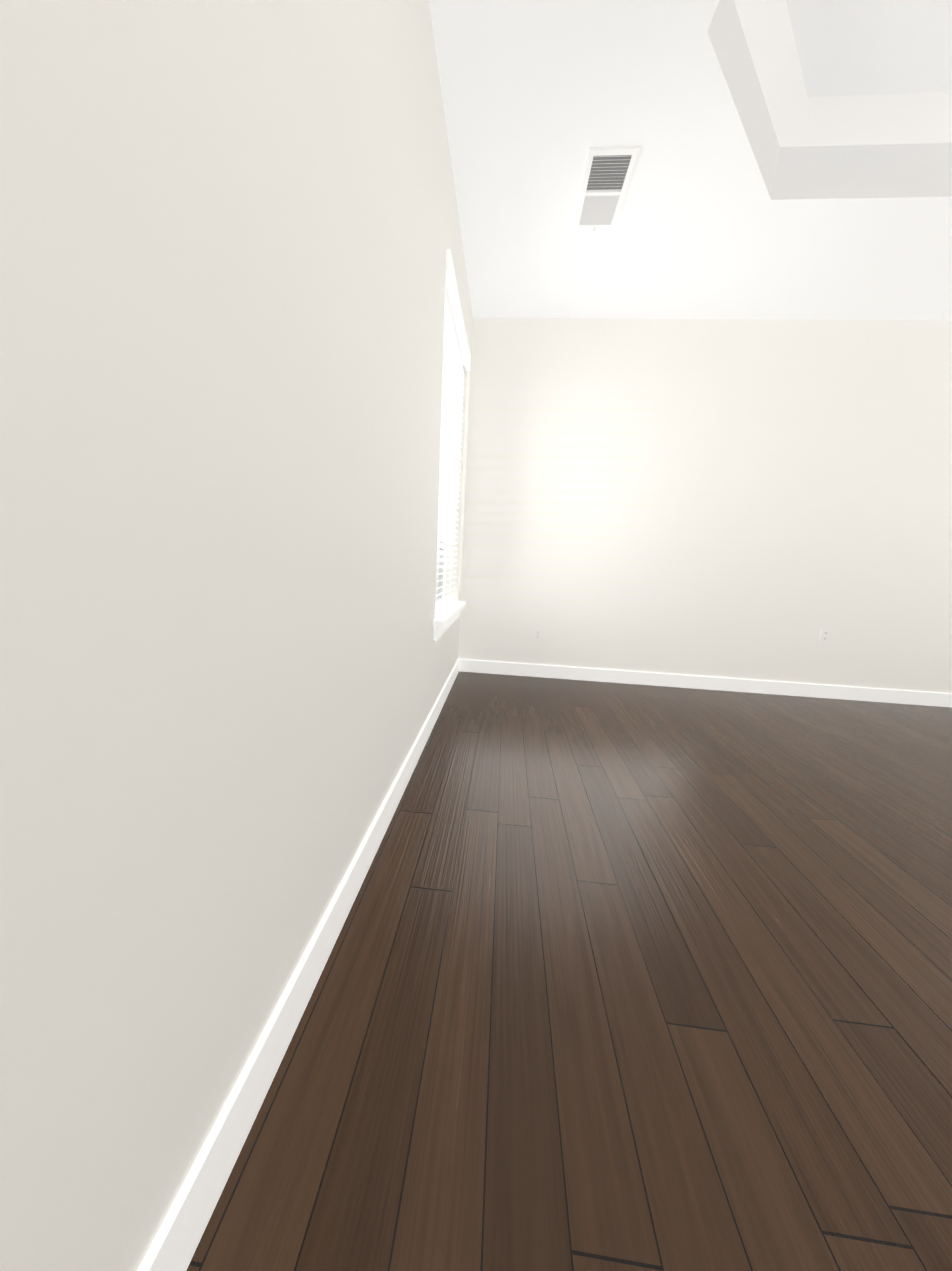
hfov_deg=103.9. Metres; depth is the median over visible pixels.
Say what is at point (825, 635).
electrical outlet
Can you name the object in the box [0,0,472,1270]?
wall
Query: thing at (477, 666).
baseboard
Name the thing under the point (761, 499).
wall
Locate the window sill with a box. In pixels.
[433,601,465,640]
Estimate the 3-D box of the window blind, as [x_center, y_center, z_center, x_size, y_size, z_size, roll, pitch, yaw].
[-0.170,-1.043,2.351,0.093,1.716,0.932,4,11,4]
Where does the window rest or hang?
in the wall at (230, 232)
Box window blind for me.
[435,249,469,612]
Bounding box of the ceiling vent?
[574,146,639,231]
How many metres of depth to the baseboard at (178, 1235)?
0.64 m
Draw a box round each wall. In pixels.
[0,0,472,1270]
[458,318,951,693]
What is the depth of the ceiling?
1.70 m
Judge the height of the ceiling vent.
0.030 m
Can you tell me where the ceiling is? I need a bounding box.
[429,0,951,319]
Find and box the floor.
[186,671,951,1270]
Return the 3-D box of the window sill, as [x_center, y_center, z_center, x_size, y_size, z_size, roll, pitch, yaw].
[-0.211,-0.124,2.529,0.167,0.117,1.060,4,11,4]
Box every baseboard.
[138,659,461,1270]
[462,659,951,706]
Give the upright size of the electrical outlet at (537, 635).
0.115 m
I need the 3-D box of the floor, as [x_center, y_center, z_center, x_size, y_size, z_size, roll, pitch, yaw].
[2.748,1.058,0.381,6.700,0.050,5.900,4,11,4]
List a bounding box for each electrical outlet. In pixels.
[533,628,541,640]
[819,628,830,642]

